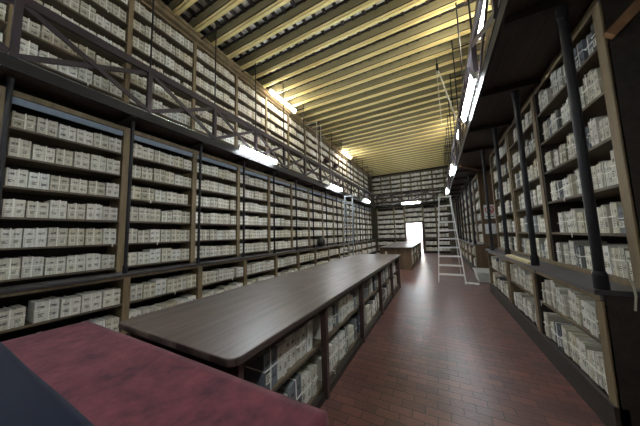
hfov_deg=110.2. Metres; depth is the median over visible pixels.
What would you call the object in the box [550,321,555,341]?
bundle
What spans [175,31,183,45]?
bundle
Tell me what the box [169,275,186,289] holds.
bundle
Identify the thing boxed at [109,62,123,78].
bundle
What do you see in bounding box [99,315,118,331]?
bundle
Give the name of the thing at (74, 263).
bundle
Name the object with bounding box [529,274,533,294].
bundle
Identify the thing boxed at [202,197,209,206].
bundle
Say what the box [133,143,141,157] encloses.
bundle
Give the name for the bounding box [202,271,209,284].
bundle
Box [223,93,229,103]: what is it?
bundle
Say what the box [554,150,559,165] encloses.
bundle
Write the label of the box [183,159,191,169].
bundle
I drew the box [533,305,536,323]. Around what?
bundle
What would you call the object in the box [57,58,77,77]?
bundle
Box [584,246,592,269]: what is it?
bundle
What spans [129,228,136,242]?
bundle
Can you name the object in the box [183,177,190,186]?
bundle
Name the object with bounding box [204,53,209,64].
bundle
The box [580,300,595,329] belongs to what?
bundle
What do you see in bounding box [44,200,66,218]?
bundle
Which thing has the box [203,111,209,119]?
bundle
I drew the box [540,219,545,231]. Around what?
bundle
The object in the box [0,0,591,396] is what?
bundles
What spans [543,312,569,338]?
bundle
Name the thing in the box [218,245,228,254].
bundle
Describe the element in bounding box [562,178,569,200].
bundle
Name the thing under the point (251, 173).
bookcase
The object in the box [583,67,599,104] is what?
bundle
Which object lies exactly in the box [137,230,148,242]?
bundle
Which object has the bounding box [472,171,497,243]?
bookcase
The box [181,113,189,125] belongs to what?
bundle
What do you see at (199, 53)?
bundle
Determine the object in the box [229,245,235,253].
bundle
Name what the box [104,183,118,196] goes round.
bundle
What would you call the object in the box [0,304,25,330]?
bundle
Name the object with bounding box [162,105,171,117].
bundle
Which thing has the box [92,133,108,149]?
bundle
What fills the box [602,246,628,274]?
bundle
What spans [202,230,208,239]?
bundle
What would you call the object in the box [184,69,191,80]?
bundle
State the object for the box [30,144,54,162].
bundle
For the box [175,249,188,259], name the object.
bundle
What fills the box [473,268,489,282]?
plastic tub
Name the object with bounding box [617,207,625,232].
bundle
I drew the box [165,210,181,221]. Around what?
bundle
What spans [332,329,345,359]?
bundle
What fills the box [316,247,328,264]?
bookcase
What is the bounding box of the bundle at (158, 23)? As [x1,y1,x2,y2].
[155,18,164,31]
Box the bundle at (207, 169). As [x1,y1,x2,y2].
[204,165,210,174]
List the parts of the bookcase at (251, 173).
panel, panel, rail, shelf, shelf, shelf, shelf, panel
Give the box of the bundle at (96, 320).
[82,317,104,326]
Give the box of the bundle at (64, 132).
[57,124,75,141]
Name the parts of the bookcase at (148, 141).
panel, panel, shelf, shelf, shelf, shelf, shelf, shelf, rail, panel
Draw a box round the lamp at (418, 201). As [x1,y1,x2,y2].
[401,201,420,204]
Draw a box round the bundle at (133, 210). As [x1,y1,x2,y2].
[130,206,137,220]
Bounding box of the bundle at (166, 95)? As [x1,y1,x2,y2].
[164,89,173,102]
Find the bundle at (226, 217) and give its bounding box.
[222,214,229,223]
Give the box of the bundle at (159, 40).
[155,33,165,48]
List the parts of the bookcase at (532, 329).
panel, rail, shelf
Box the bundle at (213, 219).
[208,213,216,223]
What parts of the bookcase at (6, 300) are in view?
shelf, rail, panel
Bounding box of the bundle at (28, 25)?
[22,16,39,36]
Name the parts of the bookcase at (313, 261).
panel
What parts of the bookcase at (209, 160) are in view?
panel, panel, shelf, shelf, shelf, shelf, shelf, shelf, rail, panel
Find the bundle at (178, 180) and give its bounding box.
[174,175,182,185]
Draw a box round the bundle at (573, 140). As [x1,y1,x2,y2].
[572,135,575,155]
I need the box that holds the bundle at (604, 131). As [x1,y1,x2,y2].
[598,116,610,141]
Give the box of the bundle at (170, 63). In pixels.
[164,55,174,69]
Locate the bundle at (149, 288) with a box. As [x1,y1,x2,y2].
[138,282,155,298]
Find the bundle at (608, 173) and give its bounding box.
[604,161,614,186]
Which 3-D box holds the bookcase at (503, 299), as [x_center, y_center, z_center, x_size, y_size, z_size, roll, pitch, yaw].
[4.229,1.416,4.853,0.630,1.060,1.800,-4,-6,27]
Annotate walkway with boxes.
[0,51,375,206]
[376,200,446,207]
[446,0,592,200]
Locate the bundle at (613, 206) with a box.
[609,202,621,232]
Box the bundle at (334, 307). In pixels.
[332,305,337,326]
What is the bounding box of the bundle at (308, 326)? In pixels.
[303,319,312,351]
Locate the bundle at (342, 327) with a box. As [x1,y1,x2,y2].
[339,326,347,350]
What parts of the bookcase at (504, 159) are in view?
rail, shelf, shelf, panel, shelf, shelf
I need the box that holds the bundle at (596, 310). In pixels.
[596,310,600,338]
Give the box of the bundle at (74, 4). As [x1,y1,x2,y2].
[62,0,78,12]
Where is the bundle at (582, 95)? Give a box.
[579,85,585,108]
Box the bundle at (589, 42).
[585,33,593,56]
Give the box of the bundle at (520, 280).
[518,267,524,284]
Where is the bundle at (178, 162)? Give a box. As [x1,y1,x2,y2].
[174,156,182,167]
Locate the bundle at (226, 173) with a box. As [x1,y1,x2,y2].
[224,170,229,179]
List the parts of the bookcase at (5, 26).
shelf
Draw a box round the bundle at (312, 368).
[299,362,317,395]
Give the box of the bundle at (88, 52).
[77,44,95,61]
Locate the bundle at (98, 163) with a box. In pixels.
[89,154,105,171]
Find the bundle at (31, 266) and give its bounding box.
[18,256,43,277]
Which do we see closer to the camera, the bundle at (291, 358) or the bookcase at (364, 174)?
the bundle at (291, 358)
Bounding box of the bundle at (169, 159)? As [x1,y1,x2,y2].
[164,154,174,165]
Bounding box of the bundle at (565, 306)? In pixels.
[559,294,570,316]
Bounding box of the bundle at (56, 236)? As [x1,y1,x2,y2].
[46,227,67,245]
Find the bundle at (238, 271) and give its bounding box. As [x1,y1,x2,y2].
[229,267,242,276]
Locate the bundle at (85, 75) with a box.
[77,67,92,85]
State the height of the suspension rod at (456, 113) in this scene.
2.090 m
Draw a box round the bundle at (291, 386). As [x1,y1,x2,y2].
[277,372,302,401]
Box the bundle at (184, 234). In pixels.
[180,230,188,240]
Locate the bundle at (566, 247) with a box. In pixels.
[563,244,571,263]
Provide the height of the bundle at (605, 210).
0.263 m
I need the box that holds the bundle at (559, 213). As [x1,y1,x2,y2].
[558,212,562,231]
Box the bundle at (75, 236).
[66,228,84,245]
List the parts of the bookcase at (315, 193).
panel, panel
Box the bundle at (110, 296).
[97,287,120,306]
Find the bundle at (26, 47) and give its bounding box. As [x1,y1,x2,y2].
[19,38,37,55]
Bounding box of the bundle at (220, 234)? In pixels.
[217,230,223,239]
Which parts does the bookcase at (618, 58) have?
panel, rail, shelf, shelf, shelf, shelf, shelf, shelf, panel, panel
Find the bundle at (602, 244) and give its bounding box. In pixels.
[590,244,627,273]
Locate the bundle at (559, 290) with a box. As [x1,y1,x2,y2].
[555,287,570,311]
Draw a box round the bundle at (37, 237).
[21,228,47,246]
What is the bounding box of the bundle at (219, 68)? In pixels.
[217,63,222,73]
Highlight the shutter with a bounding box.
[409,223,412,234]
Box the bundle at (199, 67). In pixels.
[196,62,202,73]
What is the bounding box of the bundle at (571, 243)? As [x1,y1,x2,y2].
[569,240,606,264]
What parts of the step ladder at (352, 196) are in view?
rail, leg, rail, leg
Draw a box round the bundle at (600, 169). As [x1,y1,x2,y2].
[596,160,610,188]
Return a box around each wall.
[0,207,369,286]
[369,178,459,251]
[408,223,422,238]
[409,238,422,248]
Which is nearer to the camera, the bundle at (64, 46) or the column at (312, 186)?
the bundle at (64, 46)
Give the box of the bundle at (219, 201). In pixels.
[217,198,222,207]
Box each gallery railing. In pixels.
[0,0,375,204]
[376,189,444,204]
[445,0,499,195]
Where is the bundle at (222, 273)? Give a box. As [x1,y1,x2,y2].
[211,268,226,280]
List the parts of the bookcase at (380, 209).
panel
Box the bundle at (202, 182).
[196,180,204,189]
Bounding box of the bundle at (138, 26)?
[133,19,144,34]
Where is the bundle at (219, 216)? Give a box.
[217,214,222,223]
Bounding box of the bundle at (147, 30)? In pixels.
[145,25,154,41]
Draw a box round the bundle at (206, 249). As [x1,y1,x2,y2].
[203,246,209,256]
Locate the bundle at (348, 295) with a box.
[347,293,350,313]
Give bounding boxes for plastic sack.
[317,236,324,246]
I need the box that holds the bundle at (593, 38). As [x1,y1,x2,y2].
[590,23,596,49]
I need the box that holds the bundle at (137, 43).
[132,36,143,51]
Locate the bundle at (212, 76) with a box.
[210,71,217,82]
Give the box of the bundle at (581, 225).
[577,212,586,232]
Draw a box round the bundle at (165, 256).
[159,248,171,261]
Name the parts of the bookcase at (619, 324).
panel, rail, shelf, shelf, panel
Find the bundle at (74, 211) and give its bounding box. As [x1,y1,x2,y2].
[66,203,85,218]
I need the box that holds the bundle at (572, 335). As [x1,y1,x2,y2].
[568,331,592,364]
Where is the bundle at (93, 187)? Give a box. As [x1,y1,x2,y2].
[87,181,104,195]
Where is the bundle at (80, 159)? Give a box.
[72,151,89,168]
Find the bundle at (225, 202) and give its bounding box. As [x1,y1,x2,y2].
[223,200,228,208]
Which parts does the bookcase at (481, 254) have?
panel, panel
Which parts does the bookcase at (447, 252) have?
panel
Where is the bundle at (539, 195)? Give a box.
[537,185,541,203]
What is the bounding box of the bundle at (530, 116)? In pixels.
[529,109,531,123]
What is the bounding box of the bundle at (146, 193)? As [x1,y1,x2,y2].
[141,188,153,202]
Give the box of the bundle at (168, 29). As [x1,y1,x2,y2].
[165,24,174,38]
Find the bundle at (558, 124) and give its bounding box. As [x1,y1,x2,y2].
[554,109,562,129]
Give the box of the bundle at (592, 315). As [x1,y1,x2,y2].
[587,303,598,337]
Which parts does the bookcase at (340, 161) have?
panel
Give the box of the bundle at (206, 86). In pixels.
[203,81,210,91]
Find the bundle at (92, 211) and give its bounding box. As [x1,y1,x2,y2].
[85,204,102,219]
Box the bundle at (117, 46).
[112,42,124,51]
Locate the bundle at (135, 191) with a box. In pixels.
[131,186,140,199]
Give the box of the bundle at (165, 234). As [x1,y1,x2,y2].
[159,229,170,241]
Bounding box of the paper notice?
[485,224,496,233]
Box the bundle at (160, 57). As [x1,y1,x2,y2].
[154,49,164,63]
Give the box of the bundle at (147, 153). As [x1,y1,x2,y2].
[142,147,153,160]
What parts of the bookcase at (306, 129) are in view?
rail, shelf, shelf, shelf, panel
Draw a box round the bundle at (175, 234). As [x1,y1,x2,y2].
[170,229,179,241]
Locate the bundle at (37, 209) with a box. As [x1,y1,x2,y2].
[24,201,48,217]
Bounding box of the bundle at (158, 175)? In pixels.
[152,168,164,182]
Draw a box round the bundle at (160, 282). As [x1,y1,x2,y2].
[148,278,165,294]
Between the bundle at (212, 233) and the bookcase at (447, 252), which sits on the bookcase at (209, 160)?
the bundle at (212, 233)
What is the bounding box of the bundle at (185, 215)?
[182,211,189,222]
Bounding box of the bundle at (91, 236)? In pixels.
[83,228,102,244]
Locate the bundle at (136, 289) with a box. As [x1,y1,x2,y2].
[130,283,142,300]
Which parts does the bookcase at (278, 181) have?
panel, panel, shelf, rail, shelf, shelf, panel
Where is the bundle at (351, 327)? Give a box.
[342,323,353,344]
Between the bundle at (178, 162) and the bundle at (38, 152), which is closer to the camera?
the bundle at (38, 152)
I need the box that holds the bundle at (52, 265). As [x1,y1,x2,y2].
[43,256,65,274]
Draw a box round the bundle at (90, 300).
[75,290,101,312]
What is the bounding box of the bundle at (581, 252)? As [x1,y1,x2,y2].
[577,247,586,267]
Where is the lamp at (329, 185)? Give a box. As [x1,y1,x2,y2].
[328,184,342,191]
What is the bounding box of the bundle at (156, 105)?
[152,99,162,113]
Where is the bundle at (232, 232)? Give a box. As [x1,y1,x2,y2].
[225,230,235,238]
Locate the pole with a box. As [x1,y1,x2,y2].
[307,121,317,161]
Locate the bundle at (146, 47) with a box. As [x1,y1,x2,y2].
[144,42,154,57]
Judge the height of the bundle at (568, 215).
0.259 m
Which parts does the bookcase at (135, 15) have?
panel, shelf, shelf, shelf, shelf, shelf, shelf, shelf, rail, panel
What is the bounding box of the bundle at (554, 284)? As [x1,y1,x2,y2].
[550,280,568,309]
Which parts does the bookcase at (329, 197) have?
panel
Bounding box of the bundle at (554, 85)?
[550,70,558,96]
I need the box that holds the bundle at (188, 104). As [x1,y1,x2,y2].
[183,99,190,107]
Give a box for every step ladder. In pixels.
[343,195,358,257]
[438,195,466,283]
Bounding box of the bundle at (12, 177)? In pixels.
[3,167,27,187]
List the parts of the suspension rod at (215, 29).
arm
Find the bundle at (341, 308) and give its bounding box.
[333,297,344,322]
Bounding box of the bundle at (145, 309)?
[134,306,153,314]
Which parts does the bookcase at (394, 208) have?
panel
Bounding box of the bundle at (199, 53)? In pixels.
[197,49,203,59]
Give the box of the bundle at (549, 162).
[544,150,554,170]
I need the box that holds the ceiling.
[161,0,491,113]
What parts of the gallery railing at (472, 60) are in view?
post, post, rail, post, post, post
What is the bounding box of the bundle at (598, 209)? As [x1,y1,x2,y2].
[597,207,603,232]
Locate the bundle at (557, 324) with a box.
[554,321,573,350]
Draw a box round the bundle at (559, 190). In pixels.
[555,181,563,199]
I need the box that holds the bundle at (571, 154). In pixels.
[566,133,574,158]
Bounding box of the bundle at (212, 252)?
[209,246,215,256]
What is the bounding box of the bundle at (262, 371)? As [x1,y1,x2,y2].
[244,346,277,389]
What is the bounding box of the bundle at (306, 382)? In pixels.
[295,368,311,403]
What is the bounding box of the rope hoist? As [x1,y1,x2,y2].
[436,58,456,125]
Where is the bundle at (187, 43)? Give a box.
[184,38,192,51]
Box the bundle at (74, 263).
[60,255,85,272]
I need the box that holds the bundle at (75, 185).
[68,178,86,193]
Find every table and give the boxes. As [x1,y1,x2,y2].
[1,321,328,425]
[118,254,400,408]
[378,241,421,269]
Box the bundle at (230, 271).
[223,268,233,279]
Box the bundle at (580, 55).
[574,39,587,69]
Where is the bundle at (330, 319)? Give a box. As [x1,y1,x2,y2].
[328,306,332,331]
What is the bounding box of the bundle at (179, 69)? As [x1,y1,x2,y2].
[174,63,183,75]
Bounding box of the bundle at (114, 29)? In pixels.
[110,23,124,40]
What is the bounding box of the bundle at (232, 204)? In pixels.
[228,200,235,209]
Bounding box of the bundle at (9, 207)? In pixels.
[0,199,25,216]
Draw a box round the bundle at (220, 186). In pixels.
[218,183,223,192]
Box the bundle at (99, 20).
[95,13,110,30]
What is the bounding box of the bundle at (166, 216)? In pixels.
[160,211,171,221]
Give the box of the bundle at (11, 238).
[0,228,22,247]
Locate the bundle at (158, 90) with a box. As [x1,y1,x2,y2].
[153,83,163,97]
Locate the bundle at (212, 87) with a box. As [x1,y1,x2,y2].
[210,85,216,95]
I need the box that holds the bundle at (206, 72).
[203,68,210,77]
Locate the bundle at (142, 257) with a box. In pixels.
[131,252,149,264]
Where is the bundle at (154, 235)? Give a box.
[142,229,159,244]
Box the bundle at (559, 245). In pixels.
[556,242,568,262]
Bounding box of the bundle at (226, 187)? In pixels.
[224,185,229,193]
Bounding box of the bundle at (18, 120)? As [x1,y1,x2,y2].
[9,111,35,131]
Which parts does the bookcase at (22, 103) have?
shelf, shelf, shelf, shelf, shelf, shelf, rail, panel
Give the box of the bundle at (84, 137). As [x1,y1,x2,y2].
[75,129,92,145]
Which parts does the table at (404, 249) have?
panel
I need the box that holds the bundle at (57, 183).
[49,175,68,191]
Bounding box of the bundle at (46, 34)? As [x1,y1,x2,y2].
[39,24,61,47]
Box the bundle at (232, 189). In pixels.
[230,186,235,194]
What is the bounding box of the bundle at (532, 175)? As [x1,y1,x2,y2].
[530,165,534,179]
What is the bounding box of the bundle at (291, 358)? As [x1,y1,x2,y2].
[282,332,295,368]
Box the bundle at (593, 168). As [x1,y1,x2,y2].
[591,166,598,189]
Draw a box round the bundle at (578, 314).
[574,295,596,325]
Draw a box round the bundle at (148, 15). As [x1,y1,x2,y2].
[145,9,155,24]
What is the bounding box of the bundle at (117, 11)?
[112,3,125,21]
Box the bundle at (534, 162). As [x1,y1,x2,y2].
[533,158,537,177]
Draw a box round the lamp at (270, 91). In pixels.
[268,88,296,112]
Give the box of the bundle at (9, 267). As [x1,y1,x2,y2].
[0,258,20,279]
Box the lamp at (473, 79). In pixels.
[461,70,478,122]
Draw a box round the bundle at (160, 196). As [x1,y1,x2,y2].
[154,190,165,201]
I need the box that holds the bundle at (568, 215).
[565,211,572,231]
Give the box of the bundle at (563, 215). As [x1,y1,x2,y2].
[561,211,568,231]
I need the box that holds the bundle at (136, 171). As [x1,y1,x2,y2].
[132,165,140,177]
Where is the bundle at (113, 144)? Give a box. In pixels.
[108,137,121,152]
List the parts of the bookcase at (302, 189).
panel, panel, shelf, shelf, panel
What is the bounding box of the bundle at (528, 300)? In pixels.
[527,299,534,318]
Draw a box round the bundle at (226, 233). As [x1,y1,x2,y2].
[223,230,229,238]
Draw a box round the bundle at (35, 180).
[27,172,49,189]
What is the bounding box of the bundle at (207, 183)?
[201,180,210,190]
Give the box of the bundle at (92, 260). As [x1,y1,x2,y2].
[81,253,100,270]
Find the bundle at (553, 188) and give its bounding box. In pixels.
[550,180,561,200]
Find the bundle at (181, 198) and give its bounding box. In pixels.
[177,194,187,203]
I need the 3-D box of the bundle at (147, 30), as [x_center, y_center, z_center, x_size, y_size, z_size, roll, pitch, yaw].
[-3.554,-3.618,4.579,0.293,0.261,0.163,-4,-6,28]
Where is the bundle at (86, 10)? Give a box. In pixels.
[79,0,95,21]
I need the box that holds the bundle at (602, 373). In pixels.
[599,358,607,393]
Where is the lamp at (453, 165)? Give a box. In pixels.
[449,163,454,175]
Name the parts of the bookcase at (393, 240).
panel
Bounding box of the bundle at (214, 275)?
[205,271,218,282]
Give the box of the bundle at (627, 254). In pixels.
[625,251,633,280]
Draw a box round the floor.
[320,252,605,425]
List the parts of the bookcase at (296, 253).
panel, panel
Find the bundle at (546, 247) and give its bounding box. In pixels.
[545,239,548,258]
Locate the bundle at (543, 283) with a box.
[541,282,546,305]
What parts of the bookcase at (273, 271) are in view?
panel, rail, shelf, panel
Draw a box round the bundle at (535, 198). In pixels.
[532,189,538,205]
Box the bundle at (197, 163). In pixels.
[197,163,203,172]
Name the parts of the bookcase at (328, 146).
panel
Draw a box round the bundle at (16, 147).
[6,137,31,158]
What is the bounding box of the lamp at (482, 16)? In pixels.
[478,0,489,40]
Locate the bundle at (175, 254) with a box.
[171,249,180,260]
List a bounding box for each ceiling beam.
[167,0,197,15]
[188,0,244,32]
[206,0,290,45]
[222,0,336,58]
[235,0,381,69]
[247,0,426,78]
[258,0,465,87]
[270,0,491,93]
[279,12,491,100]
[286,29,487,106]
[293,43,480,113]
[298,54,479,118]
[304,65,478,123]
[309,76,469,126]
[315,85,467,131]
[321,94,460,135]
[323,101,459,138]
[328,107,462,141]
[332,111,462,144]
[335,118,455,147]
[339,122,461,150]
[343,126,461,151]
[346,130,453,154]
[349,134,453,156]
[351,137,453,159]
[352,140,452,160]
[354,143,457,162]
[358,145,457,164]
[359,148,454,166]
[361,151,454,167]
[363,154,449,169]
[365,156,449,170]
[366,158,449,171]
[368,159,452,173]
[370,161,452,174]
[371,163,448,175]
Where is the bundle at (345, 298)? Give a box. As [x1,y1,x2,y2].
[344,295,347,317]
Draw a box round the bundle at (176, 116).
[172,112,181,121]
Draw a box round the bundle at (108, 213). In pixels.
[102,207,117,219]
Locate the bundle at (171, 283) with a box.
[164,278,177,293]
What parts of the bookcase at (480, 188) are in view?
panel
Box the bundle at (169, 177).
[165,171,173,183]
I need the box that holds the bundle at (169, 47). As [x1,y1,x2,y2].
[166,41,174,54]
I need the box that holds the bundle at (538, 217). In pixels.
[537,215,543,231]
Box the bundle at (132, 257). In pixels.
[128,252,136,265]
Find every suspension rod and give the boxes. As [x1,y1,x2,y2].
[150,0,154,66]
[201,20,216,103]
[241,63,255,126]
[270,83,283,142]
[292,104,304,154]
[308,122,320,163]
[321,132,332,170]
[332,140,342,175]
[446,127,452,160]
[447,113,457,155]
[448,96,460,143]
[449,74,463,131]
[451,38,481,110]
[455,0,471,81]
[467,0,471,30]
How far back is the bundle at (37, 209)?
2.99 m
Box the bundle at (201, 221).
[196,212,202,222]
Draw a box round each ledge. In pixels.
[0,239,375,293]
[458,237,484,244]
[485,247,639,297]
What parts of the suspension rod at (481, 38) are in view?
arm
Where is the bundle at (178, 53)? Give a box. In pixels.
[175,48,183,59]
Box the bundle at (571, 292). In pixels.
[568,289,587,321]
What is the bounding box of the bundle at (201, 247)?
[195,246,202,257]
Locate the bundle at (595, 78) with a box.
[589,68,603,98]
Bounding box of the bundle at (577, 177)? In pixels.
[574,168,581,193]
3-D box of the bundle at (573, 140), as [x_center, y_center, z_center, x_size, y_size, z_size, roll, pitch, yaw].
[2.947,-0.752,2.396,0.293,0.249,0.125,-5,-6,29]
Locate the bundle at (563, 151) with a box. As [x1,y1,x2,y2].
[559,143,568,163]
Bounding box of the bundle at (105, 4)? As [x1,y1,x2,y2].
[98,0,111,12]
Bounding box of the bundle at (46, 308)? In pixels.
[27,296,59,322]
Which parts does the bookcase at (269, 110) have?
shelf, rail, shelf, shelf, shelf, shelf, panel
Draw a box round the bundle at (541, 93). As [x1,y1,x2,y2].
[538,88,547,111]
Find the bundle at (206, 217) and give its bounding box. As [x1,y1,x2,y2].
[203,213,210,222]
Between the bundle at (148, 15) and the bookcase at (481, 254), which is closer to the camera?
the bundle at (148, 15)
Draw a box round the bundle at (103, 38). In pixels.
[96,34,111,44]
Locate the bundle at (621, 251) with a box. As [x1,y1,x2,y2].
[618,246,628,278]
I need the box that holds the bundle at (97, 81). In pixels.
[92,74,108,90]
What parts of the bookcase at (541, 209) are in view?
rail, shelf, shelf, panel, shelf, shelf, shelf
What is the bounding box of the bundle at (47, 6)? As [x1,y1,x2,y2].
[43,3,60,15]
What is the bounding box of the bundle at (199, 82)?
[196,76,202,87]
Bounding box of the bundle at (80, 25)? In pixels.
[79,24,95,35]
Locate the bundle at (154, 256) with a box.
[142,249,160,262]
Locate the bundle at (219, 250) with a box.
[216,246,222,255]
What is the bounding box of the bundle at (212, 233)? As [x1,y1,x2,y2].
[209,229,216,239]
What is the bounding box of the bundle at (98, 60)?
[95,55,109,65]
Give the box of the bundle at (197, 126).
[195,121,201,130]
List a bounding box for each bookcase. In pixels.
[0,2,13,85]
[0,85,5,136]
[0,90,127,283]
[0,276,126,341]
[2,0,131,122]
[120,128,194,271]
[122,0,195,146]
[125,265,200,335]
[193,42,236,161]
[193,150,238,262]
[200,259,245,297]
[231,74,266,171]
[238,165,269,256]
[246,254,276,284]
[262,98,288,179]
[269,175,292,252]
[277,251,298,275]
[285,114,305,184]
[291,182,309,247]
[299,249,315,269]
[301,127,319,189]
[309,188,322,245]
[316,139,330,193]
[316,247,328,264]
[322,193,334,243]
[328,147,339,196]
[329,245,339,261]
[333,196,343,242]
[337,154,347,199]
[340,244,348,255]
[342,199,350,241]
[346,160,354,201]
[348,243,355,253]
[350,203,357,241]
[353,165,359,202]
[356,204,362,240]
[356,242,361,251]
[358,170,364,205]
[362,206,367,239]
[362,241,367,253]
[364,174,368,198]
[367,207,371,238]
[367,241,372,253]
[371,177,381,207]
[372,240,376,253]
[376,208,394,238]
[377,239,394,252]
[380,176,391,204]
[390,174,401,202]
[393,207,404,238]
[395,239,405,242]
[400,173,411,202]
[404,205,422,221]
[410,171,421,201]
[420,170,433,201]
[422,204,437,237]
[425,239,437,252]
[432,168,445,200]
[435,203,449,237]
[439,240,451,253]
[443,168,454,201]
[461,196,464,236]
[461,240,464,261]
[463,191,468,233]
[464,242,467,264]
[467,187,472,237]
[467,243,471,269]
[468,181,477,240]
[471,244,496,271]
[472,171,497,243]
[488,251,510,314]
[489,131,519,251]
[506,91,553,260]
[507,259,541,349]
[533,0,639,283]
[534,270,639,425]
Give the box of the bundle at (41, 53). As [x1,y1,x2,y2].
[37,50,57,69]
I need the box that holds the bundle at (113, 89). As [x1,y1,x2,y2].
[108,81,121,96]
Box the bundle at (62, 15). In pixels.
[61,14,78,25]
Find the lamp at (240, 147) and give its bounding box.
[238,144,277,164]
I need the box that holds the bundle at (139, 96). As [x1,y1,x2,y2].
[129,89,141,103]
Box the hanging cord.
[626,262,637,310]
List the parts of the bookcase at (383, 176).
panel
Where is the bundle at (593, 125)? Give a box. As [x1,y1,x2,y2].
[587,115,607,146]
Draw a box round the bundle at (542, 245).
[541,244,545,257]
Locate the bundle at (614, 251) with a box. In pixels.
[610,247,621,276]
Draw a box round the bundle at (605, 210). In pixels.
[600,205,613,232]
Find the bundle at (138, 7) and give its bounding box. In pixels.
[134,1,144,16]
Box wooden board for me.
[505,254,530,264]
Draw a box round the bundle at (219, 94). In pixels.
[217,89,222,99]
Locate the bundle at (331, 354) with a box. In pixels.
[317,343,334,371]
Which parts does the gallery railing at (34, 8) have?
post, post, post, post, post, post, post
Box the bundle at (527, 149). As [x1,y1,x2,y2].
[525,139,531,154]
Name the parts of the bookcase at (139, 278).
panel, panel, shelf, rail, panel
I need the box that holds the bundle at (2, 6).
[0,3,5,20]
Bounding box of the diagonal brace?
[602,0,639,38]
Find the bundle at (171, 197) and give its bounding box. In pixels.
[166,192,176,202]
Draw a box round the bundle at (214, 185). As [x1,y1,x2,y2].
[211,181,217,191]
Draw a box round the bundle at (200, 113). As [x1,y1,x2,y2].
[195,105,202,117]
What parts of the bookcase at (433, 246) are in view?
panel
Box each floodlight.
[323,156,329,164]
[333,163,339,168]
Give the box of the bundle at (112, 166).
[105,158,119,174]
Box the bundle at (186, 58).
[183,53,192,65]
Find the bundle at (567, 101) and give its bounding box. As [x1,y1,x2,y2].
[566,97,570,119]
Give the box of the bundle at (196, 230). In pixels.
[195,229,201,240]
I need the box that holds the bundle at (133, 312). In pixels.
[129,308,141,317]
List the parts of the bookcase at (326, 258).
panel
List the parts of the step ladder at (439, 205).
rail, leg, rail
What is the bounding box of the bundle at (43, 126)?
[35,117,57,136]
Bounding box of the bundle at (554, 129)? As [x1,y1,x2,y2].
[550,113,556,133]
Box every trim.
[143,0,371,177]
[371,165,448,177]
[456,14,493,161]
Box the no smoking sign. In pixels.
[483,204,494,218]
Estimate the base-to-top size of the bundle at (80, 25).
0.221 m
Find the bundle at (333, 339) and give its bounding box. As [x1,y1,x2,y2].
[328,336,337,367]
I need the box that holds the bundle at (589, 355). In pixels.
[586,350,598,380]
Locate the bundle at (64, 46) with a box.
[61,39,77,55]
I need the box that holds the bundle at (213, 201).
[207,197,216,207]
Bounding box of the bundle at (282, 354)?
[275,341,287,379]
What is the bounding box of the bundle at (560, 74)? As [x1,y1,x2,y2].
[556,67,564,89]
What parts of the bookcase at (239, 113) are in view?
panel, shelf, rail, shelf, shelf, shelf, shelf, panel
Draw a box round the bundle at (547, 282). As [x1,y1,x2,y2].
[544,280,552,305]
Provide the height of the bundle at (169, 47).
0.232 m
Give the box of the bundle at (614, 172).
[610,150,617,183]
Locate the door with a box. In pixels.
[404,221,424,252]
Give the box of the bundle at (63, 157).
[54,148,72,165]
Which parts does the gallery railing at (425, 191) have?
rail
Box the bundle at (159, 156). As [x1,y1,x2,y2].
[153,150,164,162]
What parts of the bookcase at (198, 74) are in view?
panel, shelf, shelf, shelf, shelf, shelf, shelf, rail, shelf, panel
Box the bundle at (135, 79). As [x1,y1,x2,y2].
[130,74,142,86]
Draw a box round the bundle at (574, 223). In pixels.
[570,208,583,236]
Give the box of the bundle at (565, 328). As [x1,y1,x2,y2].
[561,324,583,356]
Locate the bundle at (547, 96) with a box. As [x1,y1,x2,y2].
[541,88,552,108]
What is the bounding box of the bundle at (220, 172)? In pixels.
[218,169,223,177]
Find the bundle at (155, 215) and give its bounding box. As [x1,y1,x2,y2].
[150,209,160,221]
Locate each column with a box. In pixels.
[0,76,14,205]
[122,121,134,273]
[196,146,201,263]
[242,161,244,256]
[273,172,275,252]
[295,180,297,249]
[312,186,314,247]
[325,191,327,245]
[336,194,338,243]
[345,204,347,242]
[358,203,360,240]
[455,198,459,237]
[457,195,461,238]
[458,192,464,239]
[461,187,467,240]
[464,181,471,242]
[467,174,476,243]
[481,150,494,249]
[492,127,510,254]
[511,90,539,265]
[555,3,610,289]
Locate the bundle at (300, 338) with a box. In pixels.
[295,326,305,360]
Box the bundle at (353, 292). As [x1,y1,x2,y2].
[350,289,356,308]
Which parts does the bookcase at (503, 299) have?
panel, shelf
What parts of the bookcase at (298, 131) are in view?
shelf, shelf, shelf, rail, shelf, panel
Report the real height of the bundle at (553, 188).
0.267 m
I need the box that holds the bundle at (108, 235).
[102,228,115,246]
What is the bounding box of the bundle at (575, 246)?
[574,245,588,265]
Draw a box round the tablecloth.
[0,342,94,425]
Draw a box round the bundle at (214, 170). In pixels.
[210,166,217,176]
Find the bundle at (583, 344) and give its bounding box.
[576,337,601,374]
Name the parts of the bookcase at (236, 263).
panel, panel, shelf, rail, panel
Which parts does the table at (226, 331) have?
panel, rail, shelf, shelf, panel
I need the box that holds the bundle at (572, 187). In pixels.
[567,174,576,195]
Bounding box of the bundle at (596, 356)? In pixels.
[591,351,604,388]
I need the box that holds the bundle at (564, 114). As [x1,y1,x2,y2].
[560,103,568,124]
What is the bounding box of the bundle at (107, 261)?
[100,254,114,268]
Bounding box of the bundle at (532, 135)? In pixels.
[531,131,535,149]
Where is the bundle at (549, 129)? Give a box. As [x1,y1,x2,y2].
[547,118,551,135]
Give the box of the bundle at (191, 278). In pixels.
[180,273,195,287]
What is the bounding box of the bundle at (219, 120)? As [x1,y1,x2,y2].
[217,117,222,125]
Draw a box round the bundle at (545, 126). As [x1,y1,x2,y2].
[543,120,549,139]
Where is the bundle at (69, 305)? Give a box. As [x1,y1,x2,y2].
[58,295,80,317]
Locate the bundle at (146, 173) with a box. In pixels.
[141,167,152,179]
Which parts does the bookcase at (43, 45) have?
shelf, shelf, shelf, shelf, shelf, shelf, shelf, panel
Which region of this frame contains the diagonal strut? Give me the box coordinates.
[459,165,479,170]
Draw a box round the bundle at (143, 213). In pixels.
[138,208,149,220]

